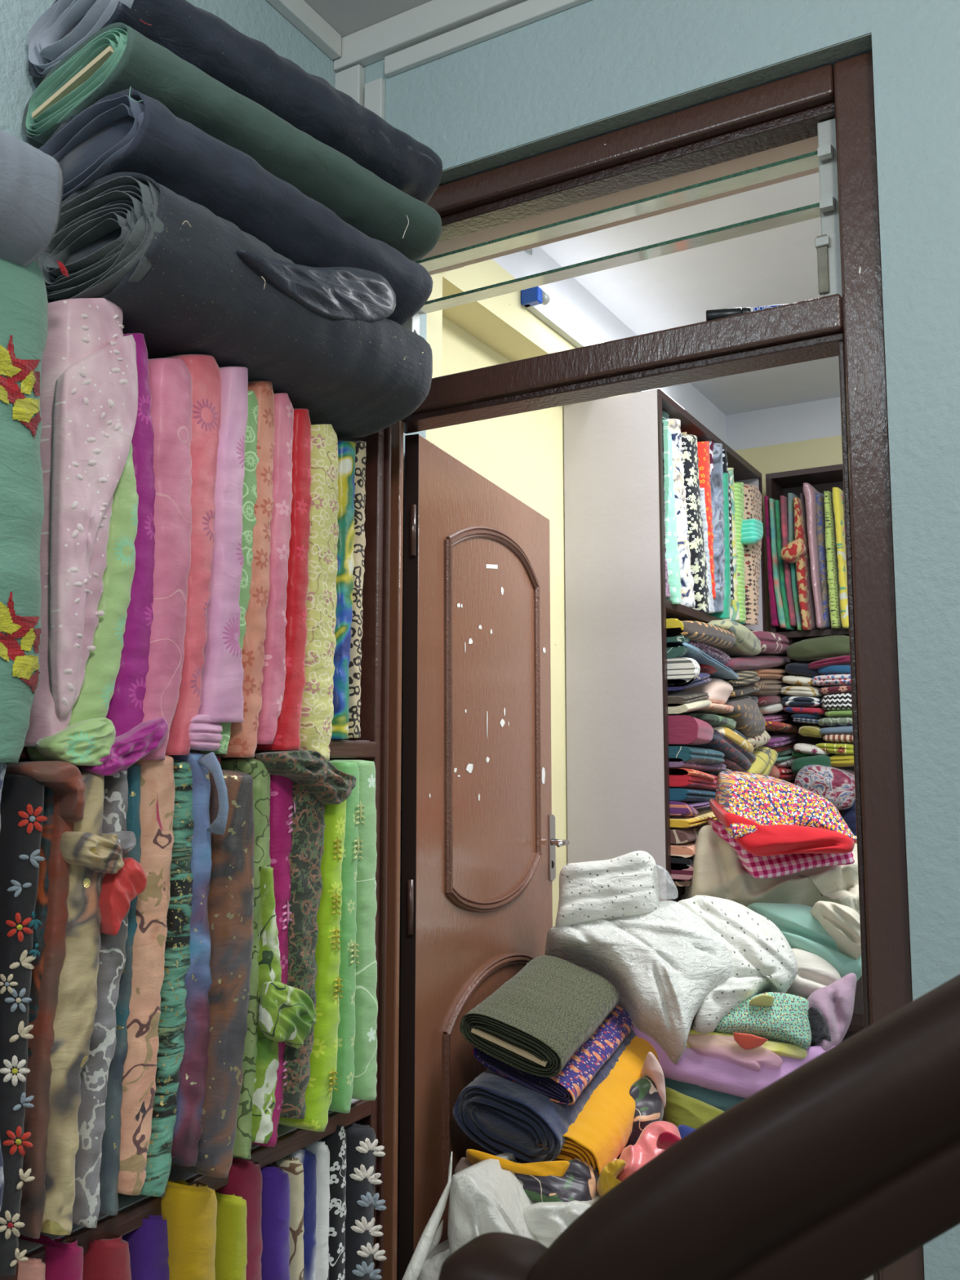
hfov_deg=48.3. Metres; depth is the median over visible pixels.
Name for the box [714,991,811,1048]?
folded fabric
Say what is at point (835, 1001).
folded fabric
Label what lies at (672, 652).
folded fabric
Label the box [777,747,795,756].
folded fabric
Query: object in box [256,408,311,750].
bolt
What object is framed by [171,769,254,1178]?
bolt
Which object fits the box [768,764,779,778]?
folded fabric
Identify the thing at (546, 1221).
bag
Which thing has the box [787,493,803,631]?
bolt
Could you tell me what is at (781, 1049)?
folded fabric
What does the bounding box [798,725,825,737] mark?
folded fabric
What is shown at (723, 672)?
folded fabric
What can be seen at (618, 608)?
tall cabinet
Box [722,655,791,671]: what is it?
folded fabric
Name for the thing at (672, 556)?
bolt
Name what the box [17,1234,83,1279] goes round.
bolt
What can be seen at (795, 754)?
folded fabric
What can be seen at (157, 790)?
bolt
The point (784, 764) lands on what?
folded fabric
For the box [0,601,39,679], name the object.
flower
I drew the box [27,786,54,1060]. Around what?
bolt
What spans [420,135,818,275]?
glass louver
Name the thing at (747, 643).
folded fabric
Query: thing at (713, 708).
folded fabric
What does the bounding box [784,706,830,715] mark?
folded fabric
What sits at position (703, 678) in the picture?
folded fabric
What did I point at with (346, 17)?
ceiling
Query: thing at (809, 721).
folded fabric
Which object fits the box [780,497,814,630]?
bolt
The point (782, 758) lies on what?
folded fabric
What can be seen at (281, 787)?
bolt
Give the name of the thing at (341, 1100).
bolt
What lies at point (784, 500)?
bolt
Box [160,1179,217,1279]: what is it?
bolt
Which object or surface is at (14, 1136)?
flower
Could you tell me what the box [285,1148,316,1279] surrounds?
bolt
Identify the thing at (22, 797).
bolt
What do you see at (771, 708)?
folded fabric
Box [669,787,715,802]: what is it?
folded fabric
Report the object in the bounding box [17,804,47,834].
flower
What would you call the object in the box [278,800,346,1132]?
bolt
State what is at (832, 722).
folded fabric
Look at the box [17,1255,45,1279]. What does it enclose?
bolt
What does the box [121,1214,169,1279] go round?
bolt
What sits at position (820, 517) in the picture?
bolt
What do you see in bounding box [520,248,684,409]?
tube light
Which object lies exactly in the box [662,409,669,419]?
bolt
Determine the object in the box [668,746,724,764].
folded fabric
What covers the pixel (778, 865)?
folded fabric
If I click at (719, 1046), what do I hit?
scrap
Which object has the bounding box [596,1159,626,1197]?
folded fabric
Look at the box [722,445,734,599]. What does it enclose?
bolt
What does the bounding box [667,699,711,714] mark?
folded fabric
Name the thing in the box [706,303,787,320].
marker pen
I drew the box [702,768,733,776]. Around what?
folded fabric
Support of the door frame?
attached to the wall at (590, 61)
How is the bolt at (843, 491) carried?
on the shelving unit at (823, 478)
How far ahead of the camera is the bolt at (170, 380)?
1.41 m
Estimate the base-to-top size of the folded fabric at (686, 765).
0.042 m
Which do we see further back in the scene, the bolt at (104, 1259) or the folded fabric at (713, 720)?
the folded fabric at (713, 720)
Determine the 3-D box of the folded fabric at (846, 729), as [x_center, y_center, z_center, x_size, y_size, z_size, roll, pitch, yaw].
[1.275,0.319,3.765,0.130,0.031,0.205,-4,-7,30]
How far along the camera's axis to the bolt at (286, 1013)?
1.52 m
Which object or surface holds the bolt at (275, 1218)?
on the wall shelving at (372, 744)
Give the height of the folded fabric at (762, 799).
0.172 m
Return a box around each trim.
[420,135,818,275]
[440,32,871,183]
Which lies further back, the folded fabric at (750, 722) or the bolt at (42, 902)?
the folded fabric at (750, 722)
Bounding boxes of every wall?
[0,0,633,926]
[362,0,959,1279]
[725,396,842,668]
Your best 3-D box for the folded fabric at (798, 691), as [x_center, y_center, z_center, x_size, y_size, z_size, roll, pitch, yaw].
[1.168,0.188,3.847,0.148,0.043,0.192,-4,-7,30]
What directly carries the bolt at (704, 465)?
on the tall cabinet
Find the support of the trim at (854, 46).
attached to the wall at (590, 61)
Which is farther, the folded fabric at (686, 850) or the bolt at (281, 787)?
the folded fabric at (686, 850)
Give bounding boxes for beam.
[492,246,726,444]
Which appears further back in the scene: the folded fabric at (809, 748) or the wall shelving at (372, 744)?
the folded fabric at (809, 748)
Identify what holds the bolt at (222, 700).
on the wall shelving at (372, 744)
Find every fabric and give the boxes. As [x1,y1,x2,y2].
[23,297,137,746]
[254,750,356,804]
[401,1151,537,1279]
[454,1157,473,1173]
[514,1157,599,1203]
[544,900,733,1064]
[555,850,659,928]
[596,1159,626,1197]
[616,1120,680,1181]
[617,1075,664,1159]
[632,1025,834,1097]
[640,1052,666,1107]
[656,1131,680,1149]
[662,1086,724,1128]
[664,1077,746,1111]
[666,618,684,637]
[666,620,736,648]
[666,631,689,657]
[666,641,738,679]
[666,657,700,687]
[667,672,711,692]
[667,678,733,704]
[667,692,709,706]
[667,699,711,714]
[667,713,736,728]
[667,715,713,745]
[668,729,755,770]
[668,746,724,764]
[668,757,726,771]
[669,768,715,780]
[669,768,717,791]
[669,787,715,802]
[669,800,698,817]
[670,809,717,827]
[670,824,702,844]
[670,840,695,857]
[671,855,693,870]
[671,856,693,881]
[671,879,692,886]
[676,825,859,914]
[677,895,797,1033]
[677,1124,696,1138]
[679,702,733,714]
[682,801,710,808]
[686,1029,807,1058]
[688,640,730,663]
[698,664,716,674]
[702,619,761,656]
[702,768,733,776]
[706,817,854,878]
[709,799,854,856]
[711,726,753,752]
[713,697,764,737]
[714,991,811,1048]
[715,771,857,844]
[721,670,759,687]
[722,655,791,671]
[722,757,746,772]
[728,684,759,697]
[730,728,747,740]
[732,695,758,703]
[733,1032,768,1049]
[744,679,787,695]
[746,730,770,748]
[746,746,777,775]
[746,902,862,982]
[749,994,774,1006]
[750,695,782,706]
[751,631,795,655]
[752,668,789,679]
[758,702,791,714]
[762,713,789,722]
[762,733,797,747]
[764,720,799,734]
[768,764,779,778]
[769,742,796,751]
[773,758,795,768]
[775,754,794,762]
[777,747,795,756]
[777,766,796,781]
[780,685,826,698]
[781,695,822,708]
[782,675,822,687]
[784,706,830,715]
[785,662,822,677]
[785,948,841,999]
[786,635,849,663]
[791,713,827,719]
[791,751,815,758]
[791,755,831,775]
[792,717,818,724]
[793,742,835,755]
[794,764,855,809]
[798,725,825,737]
[807,655,850,668]
[807,973,857,1050]
[808,1006,831,1046]
[810,901,861,959]
[811,674,850,687]
[814,742,853,755]
[817,664,850,675]
[817,716,852,727]
[818,684,851,694]
[819,725,853,734]
[821,693,852,711]
[822,733,853,742]
[824,710,852,716]
[829,754,853,767]
[842,800,856,835]
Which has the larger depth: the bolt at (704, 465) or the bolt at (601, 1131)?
the bolt at (704, 465)
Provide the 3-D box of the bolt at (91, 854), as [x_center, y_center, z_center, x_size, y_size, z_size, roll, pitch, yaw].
[-0.526,0.419,1.287,0.241,0.528,0.089,-4,-7,30]
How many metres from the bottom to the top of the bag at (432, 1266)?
0.446 m
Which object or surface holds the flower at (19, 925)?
on the bolt at (22, 797)
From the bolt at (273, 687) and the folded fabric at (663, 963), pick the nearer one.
the bolt at (273, 687)
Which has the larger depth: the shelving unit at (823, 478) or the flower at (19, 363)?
the shelving unit at (823, 478)
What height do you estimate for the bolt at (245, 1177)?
0.356 m
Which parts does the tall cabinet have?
panel, panel, edge trim, panel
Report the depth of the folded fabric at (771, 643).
3.71 m
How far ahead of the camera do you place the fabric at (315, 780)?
1.60 m
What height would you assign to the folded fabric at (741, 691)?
0.054 m
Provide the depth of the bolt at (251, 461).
1.56 m
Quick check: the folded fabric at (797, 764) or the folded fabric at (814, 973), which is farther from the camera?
the folded fabric at (797, 764)
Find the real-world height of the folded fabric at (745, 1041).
0.040 m
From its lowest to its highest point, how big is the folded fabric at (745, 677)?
0.067 m
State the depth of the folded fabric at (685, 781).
2.94 m
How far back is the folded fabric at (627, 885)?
2.46 m
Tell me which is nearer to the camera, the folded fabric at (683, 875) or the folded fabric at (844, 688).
the folded fabric at (683, 875)
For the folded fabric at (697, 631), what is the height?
0.059 m
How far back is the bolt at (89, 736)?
1.31 m
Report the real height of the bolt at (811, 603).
0.499 m
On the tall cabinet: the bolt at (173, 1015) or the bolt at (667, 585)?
the bolt at (667, 585)
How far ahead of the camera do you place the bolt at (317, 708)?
1.68 m
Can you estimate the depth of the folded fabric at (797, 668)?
3.77 m
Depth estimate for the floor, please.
3.10 m
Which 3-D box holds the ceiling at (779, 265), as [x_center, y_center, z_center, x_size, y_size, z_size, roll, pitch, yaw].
[1.523,-1.094,2.668,2.895,0.060,2.210,-4,-7,30]
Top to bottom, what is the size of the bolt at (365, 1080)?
0.552 m
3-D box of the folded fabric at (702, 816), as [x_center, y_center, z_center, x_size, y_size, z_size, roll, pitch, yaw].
[0.562,0.514,3.102,0.245,0.035,0.349,-4,-7,30]
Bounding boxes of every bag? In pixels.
[417,1239,449,1279]
[523,1195,599,1248]
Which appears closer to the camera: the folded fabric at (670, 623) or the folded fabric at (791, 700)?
the folded fabric at (670, 623)
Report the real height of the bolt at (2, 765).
0.488 m
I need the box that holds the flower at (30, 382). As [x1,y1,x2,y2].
[19,371,41,438]
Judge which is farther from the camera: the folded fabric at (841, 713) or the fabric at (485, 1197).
the folded fabric at (841, 713)
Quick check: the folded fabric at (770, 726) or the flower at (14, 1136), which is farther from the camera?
the folded fabric at (770, 726)
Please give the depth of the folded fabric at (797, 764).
3.69 m
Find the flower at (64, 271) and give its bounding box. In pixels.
[57,260,68,277]
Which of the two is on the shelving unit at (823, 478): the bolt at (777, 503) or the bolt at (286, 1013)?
the bolt at (777, 503)
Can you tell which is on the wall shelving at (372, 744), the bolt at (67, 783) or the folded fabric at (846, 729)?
the bolt at (67, 783)
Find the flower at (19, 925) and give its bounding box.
[5,911,33,942]
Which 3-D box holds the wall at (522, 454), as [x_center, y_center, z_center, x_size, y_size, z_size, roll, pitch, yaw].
[-0.417,0.248,1.876,0.175,2.916,5.260,-4,-7,30]
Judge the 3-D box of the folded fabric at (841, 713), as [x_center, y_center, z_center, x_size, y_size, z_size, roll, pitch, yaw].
[1.284,0.261,3.763,0.111,0.022,0.207,-4,-7,30]
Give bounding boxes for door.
[398,433,569,1279]
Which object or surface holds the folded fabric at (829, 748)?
on the folded fabric at (838, 760)
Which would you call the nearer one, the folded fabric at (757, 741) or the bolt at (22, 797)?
the bolt at (22, 797)
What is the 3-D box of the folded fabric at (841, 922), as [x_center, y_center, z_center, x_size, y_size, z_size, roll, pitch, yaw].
[0.861,0.764,2.658,0.112,0.258,0.311,0,-6,0]
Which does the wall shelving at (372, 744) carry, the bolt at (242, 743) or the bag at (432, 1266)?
the bolt at (242, 743)
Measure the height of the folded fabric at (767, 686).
0.071 m
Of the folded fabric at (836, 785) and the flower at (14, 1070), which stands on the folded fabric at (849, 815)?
the folded fabric at (836, 785)
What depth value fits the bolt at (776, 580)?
3.88 m
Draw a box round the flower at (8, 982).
[0,973,17,993]
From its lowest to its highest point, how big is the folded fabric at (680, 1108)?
0.331 m
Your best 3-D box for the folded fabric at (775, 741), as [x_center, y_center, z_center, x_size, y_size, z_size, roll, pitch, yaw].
[0.998,0.364,3.884,0.242,0.056,0.338,-4,-7,30]
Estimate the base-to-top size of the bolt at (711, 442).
0.521 m
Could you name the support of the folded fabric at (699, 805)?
on the folded fabric at (677, 809)
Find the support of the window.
in the wall at (590, 61)
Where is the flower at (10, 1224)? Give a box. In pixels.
[0,1210,25,1239]
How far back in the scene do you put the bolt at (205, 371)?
1.47 m
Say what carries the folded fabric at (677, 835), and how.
on the folded fabric at (686, 850)
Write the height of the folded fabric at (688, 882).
0.023 m
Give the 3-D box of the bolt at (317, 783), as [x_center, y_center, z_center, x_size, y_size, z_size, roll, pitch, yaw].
[-0.323,0.440,1.633,0.244,0.540,0.176,-4,-7,30]
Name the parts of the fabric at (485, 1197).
handle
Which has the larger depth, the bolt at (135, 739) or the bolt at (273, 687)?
the bolt at (273, 687)
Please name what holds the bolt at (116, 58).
on the bolt at (339, 272)
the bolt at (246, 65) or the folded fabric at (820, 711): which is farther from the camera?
the folded fabric at (820, 711)
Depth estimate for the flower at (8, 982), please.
1.15 m
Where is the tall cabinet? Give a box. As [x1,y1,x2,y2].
[563,388,769,902]
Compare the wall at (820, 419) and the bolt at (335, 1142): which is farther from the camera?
the wall at (820, 419)
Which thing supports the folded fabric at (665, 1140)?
on the folded fabric at (645, 1148)
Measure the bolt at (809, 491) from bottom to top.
0.526 m
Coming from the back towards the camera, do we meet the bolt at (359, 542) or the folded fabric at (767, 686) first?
the folded fabric at (767, 686)
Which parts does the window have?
operating handle, operating handle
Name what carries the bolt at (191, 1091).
on the wall shelving at (372, 744)
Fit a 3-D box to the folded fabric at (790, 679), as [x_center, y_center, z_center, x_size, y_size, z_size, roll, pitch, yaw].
[1.162,0.150,3.855,0.114,0.039,0.194,-4,-7,30]
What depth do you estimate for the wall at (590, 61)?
1.57 m
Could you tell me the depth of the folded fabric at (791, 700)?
3.77 m
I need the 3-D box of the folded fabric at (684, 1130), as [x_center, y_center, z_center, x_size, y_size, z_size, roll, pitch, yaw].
[0.449,1.223,2.291,0.152,0.443,0.421,0,-6,-1]
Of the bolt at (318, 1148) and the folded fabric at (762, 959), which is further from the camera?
the folded fabric at (762, 959)
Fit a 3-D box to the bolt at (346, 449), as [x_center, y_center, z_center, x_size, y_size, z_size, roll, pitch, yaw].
[-0.287,-0.089,1.844,0.155,0.518,0.060,-4,-7,30]
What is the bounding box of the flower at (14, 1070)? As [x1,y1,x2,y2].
[0,1055,30,1085]
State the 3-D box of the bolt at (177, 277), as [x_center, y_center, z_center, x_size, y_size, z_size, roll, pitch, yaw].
[-0.331,-0.469,1.616,0.314,0.182,0.644,-4,-7,30]
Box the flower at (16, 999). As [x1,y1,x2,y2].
[4,987,31,1012]
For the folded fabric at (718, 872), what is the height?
0.489 m
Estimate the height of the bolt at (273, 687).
0.540 m
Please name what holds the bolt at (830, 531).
on the shelving unit at (823, 478)
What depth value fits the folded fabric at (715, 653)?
3.19 m
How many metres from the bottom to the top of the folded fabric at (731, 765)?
0.094 m
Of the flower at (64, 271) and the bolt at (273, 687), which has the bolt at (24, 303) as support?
the flower at (64, 271)
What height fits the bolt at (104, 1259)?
0.225 m
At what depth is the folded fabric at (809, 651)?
3.73 m
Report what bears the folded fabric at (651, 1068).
on the folded fabric at (649, 1105)
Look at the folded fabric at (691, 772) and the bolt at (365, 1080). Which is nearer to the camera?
the bolt at (365, 1080)
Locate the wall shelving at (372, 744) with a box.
[0,425,391,1279]
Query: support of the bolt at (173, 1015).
on the wall shelving at (372, 744)
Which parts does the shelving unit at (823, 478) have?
panel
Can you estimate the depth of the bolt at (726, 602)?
3.46 m
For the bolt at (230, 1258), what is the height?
0.286 m
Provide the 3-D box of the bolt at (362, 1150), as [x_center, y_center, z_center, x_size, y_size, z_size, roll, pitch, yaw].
[-0.246,1.020,1.784,0.158,0.453,0.102,-4,-7,30]
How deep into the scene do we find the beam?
3.13 m
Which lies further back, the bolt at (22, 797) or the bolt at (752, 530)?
the bolt at (752, 530)
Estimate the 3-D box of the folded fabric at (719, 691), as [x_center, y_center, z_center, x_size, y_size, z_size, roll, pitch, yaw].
[0.655,0.163,3.314,0.224,0.084,0.230,-4,-7,30]
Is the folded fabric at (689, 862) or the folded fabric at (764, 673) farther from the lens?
the folded fabric at (764, 673)
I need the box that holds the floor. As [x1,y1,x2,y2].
[866,1275,873,1279]
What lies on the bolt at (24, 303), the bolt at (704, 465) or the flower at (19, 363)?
the flower at (19, 363)
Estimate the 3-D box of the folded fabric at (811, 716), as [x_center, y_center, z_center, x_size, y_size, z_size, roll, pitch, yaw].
[1.180,0.275,3.837,0.100,0.023,0.182,-4,-7,30]
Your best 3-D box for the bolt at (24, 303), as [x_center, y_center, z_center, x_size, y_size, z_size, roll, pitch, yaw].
[-0.605,-0.152,1.198,0.254,0.574,0.151,-4,-7,30]
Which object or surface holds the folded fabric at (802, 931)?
on the folded fabric at (814, 973)
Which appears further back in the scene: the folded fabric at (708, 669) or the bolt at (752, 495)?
the bolt at (752, 495)
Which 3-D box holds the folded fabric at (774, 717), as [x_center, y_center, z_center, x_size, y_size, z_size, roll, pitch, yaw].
[0.994,0.288,3.903,0.224,0.046,0.308,-4,-7,30]
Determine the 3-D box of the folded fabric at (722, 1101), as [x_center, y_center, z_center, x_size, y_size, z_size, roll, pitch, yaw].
[0.525,1.115,2.458,0.268,0.339,0.411,0,-6,0]
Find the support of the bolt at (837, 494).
on the shelving unit at (823, 478)
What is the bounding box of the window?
[402,118,841,335]
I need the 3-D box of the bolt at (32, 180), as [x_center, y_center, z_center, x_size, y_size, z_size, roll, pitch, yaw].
[-0.654,-0.482,1.030,0.246,0.166,0.434,-4,-7,30]
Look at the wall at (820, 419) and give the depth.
4.11 m
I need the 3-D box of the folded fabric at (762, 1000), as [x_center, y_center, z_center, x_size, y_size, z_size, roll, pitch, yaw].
[0.616,0.814,2.375,0.052,0.075,0.096,0,-6,-1]
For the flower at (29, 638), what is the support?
on the bolt at (24, 303)
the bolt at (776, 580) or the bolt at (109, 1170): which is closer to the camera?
the bolt at (109, 1170)
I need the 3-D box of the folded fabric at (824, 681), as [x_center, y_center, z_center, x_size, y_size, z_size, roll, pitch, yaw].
[1.268,0.145,3.783,0.159,0.038,0.214,-4,-7,30]
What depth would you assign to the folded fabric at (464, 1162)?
1.98 m
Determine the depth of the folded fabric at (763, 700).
3.71 m
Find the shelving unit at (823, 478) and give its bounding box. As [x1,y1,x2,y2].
[765,463,863,1042]
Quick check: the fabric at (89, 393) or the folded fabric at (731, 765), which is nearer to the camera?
the fabric at (89, 393)
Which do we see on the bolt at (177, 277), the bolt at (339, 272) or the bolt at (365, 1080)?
the bolt at (339, 272)
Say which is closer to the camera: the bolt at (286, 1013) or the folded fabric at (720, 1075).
the bolt at (286, 1013)
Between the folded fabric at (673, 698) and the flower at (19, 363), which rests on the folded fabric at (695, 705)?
the folded fabric at (673, 698)
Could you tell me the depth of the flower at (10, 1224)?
1.13 m
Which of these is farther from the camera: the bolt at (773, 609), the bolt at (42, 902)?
the bolt at (773, 609)
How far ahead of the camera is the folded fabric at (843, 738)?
3.67 m
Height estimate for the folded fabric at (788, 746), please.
0.042 m
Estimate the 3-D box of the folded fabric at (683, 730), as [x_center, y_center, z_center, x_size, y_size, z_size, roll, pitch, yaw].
[0.538,0.262,3.070,0.254,0.081,0.222,-4,-7,30]
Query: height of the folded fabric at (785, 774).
0.053 m
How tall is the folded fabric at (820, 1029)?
0.141 m
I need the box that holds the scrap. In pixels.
[687,1034,782,1071]
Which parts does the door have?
panel moulding, panel moulding, panel moulding, panel moulding, panel moulding, panel moulding, lock plate, lever handle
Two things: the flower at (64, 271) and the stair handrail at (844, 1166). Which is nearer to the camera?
the stair handrail at (844, 1166)
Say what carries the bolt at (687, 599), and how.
on the tall cabinet
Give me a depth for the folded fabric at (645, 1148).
1.95 m
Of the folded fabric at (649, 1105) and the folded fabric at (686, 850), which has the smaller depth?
the folded fabric at (649, 1105)
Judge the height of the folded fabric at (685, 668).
0.084 m
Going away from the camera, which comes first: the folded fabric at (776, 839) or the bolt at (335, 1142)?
the bolt at (335, 1142)
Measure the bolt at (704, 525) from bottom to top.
0.390 m
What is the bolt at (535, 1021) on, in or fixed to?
on the bolt at (565, 1088)
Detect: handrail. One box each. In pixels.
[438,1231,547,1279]
[525,973,959,1279]
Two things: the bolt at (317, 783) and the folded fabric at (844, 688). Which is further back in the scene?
the folded fabric at (844, 688)
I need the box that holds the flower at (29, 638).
[19,628,41,693]
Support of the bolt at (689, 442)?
on the tall cabinet
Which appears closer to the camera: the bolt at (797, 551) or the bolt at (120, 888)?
the bolt at (120, 888)
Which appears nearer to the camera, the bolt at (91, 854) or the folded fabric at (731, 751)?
the bolt at (91, 854)
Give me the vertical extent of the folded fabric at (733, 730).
0.096 m
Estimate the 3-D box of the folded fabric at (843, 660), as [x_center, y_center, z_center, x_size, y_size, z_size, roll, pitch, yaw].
[1.263,0.084,3.792,0.173,0.044,0.213,-4,-7,30]
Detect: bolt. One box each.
[0,129,63,266]
[0,257,68,762]
[0,762,6,1211]
[0,773,47,1275]
[4,760,85,1239]
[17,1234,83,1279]
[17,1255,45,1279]
[22,22,441,262]
[26,0,442,238]
[26,442,138,765]
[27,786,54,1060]
[35,172,432,438]
[38,88,432,325]
[40,769,124,1235]
[72,765,146,1227]
[74,764,141,1215]
[79,333,168,775]
[82,1235,131,1279]
[117,755,175,1195]
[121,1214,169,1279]
[139,357,192,759]
[140,759,194,1196]
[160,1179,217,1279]
[164,354,222,755]
[168,751,228,1166]
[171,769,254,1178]
[188,366,248,751]
[200,391,259,754]
[214,1158,262,1279]
[214,1191,247,1279]
[219,380,275,757]
[220,757,271,1159]
[251,866,315,1143]
[252,774,295,1146]
[254,750,356,1119]
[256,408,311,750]
[257,392,293,744]
[260,1164,289,1279]
[269,1156,304,1279]
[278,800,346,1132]
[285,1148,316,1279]
[291,424,339,759]
[302,1139,329,1279]
[320,1125,346,1279]
[328,760,364,1113]
[328,760,377,1100]
[330,440,355,739]
[344,1122,386,1279]
[347,440,366,737]
[453,1029,635,1163]
[459,955,619,1077]
[466,1035,659,1176]
[471,1004,633,1105]
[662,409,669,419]
[662,419,681,604]
[662,422,671,597]
[665,418,695,607]
[680,431,711,613]
[697,441,715,599]
[699,488,714,613]
[700,440,715,476]
[708,472,731,618]
[710,443,724,612]
[721,467,740,621]
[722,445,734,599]
[733,482,746,622]
[738,518,763,623]
[741,483,762,625]
[764,496,780,627]
[768,497,788,631]
[774,499,798,631]
[780,495,797,627]
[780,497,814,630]
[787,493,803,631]
[800,493,819,630]
[802,482,827,629]
[815,492,831,629]
[823,490,842,628]
[831,487,848,628]
[843,491,846,562]
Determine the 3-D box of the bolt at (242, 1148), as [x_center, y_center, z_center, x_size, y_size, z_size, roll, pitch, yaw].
[-0.393,0.454,1.575,0.181,0.561,0.070,-4,-7,30]
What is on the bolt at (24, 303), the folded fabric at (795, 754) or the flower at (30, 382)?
the flower at (30, 382)
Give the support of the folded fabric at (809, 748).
on the folded fabric at (797, 764)
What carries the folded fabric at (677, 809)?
on the folded fabric at (702, 816)
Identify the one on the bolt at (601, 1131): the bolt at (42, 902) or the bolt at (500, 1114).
the bolt at (500, 1114)
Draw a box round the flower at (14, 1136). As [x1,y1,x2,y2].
[3,1125,32,1155]
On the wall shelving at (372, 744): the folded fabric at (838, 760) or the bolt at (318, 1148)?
the bolt at (318, 1148)
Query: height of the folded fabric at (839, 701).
0.059 m
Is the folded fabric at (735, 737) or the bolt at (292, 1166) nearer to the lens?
the bolt at (292, 1166)
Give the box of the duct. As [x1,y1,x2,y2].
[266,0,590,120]
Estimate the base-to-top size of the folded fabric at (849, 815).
0.202 m
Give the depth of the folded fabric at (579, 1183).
1.91 m
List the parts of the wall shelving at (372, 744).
panel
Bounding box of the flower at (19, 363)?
[0,344,39,422]
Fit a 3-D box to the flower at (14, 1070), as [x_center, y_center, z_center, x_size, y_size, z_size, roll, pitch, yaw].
[-0.500,0.463,1.152,0.007,0.033,0.038,-4,-7,30]
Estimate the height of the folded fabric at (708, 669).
0.040 m
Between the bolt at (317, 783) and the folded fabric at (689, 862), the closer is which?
the bolt at (317, 783)
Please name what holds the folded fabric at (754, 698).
on the folded fabric at (750, 722)
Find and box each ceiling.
[303,0,431,37]
[539,172,839,415]
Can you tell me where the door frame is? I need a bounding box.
[383,51,924,1279]
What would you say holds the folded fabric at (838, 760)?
on the folded fabric at (836, 785)
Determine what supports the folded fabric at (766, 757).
on the folded fabric at (731, 765)
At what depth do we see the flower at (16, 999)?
1.16 m
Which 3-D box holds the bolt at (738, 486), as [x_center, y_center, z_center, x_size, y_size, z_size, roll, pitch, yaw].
[0.778,-0.298,3.718,0.284,0.500,0.128,-4,-7,30]
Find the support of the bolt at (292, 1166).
on the wall shelving at (372, 744)
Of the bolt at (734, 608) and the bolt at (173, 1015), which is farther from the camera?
the bolt at (734, 608)
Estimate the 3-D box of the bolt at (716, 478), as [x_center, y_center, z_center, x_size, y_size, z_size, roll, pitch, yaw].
[0.660,-0.362,3.520,0.283,0.578,0.128,-4,-7,30]

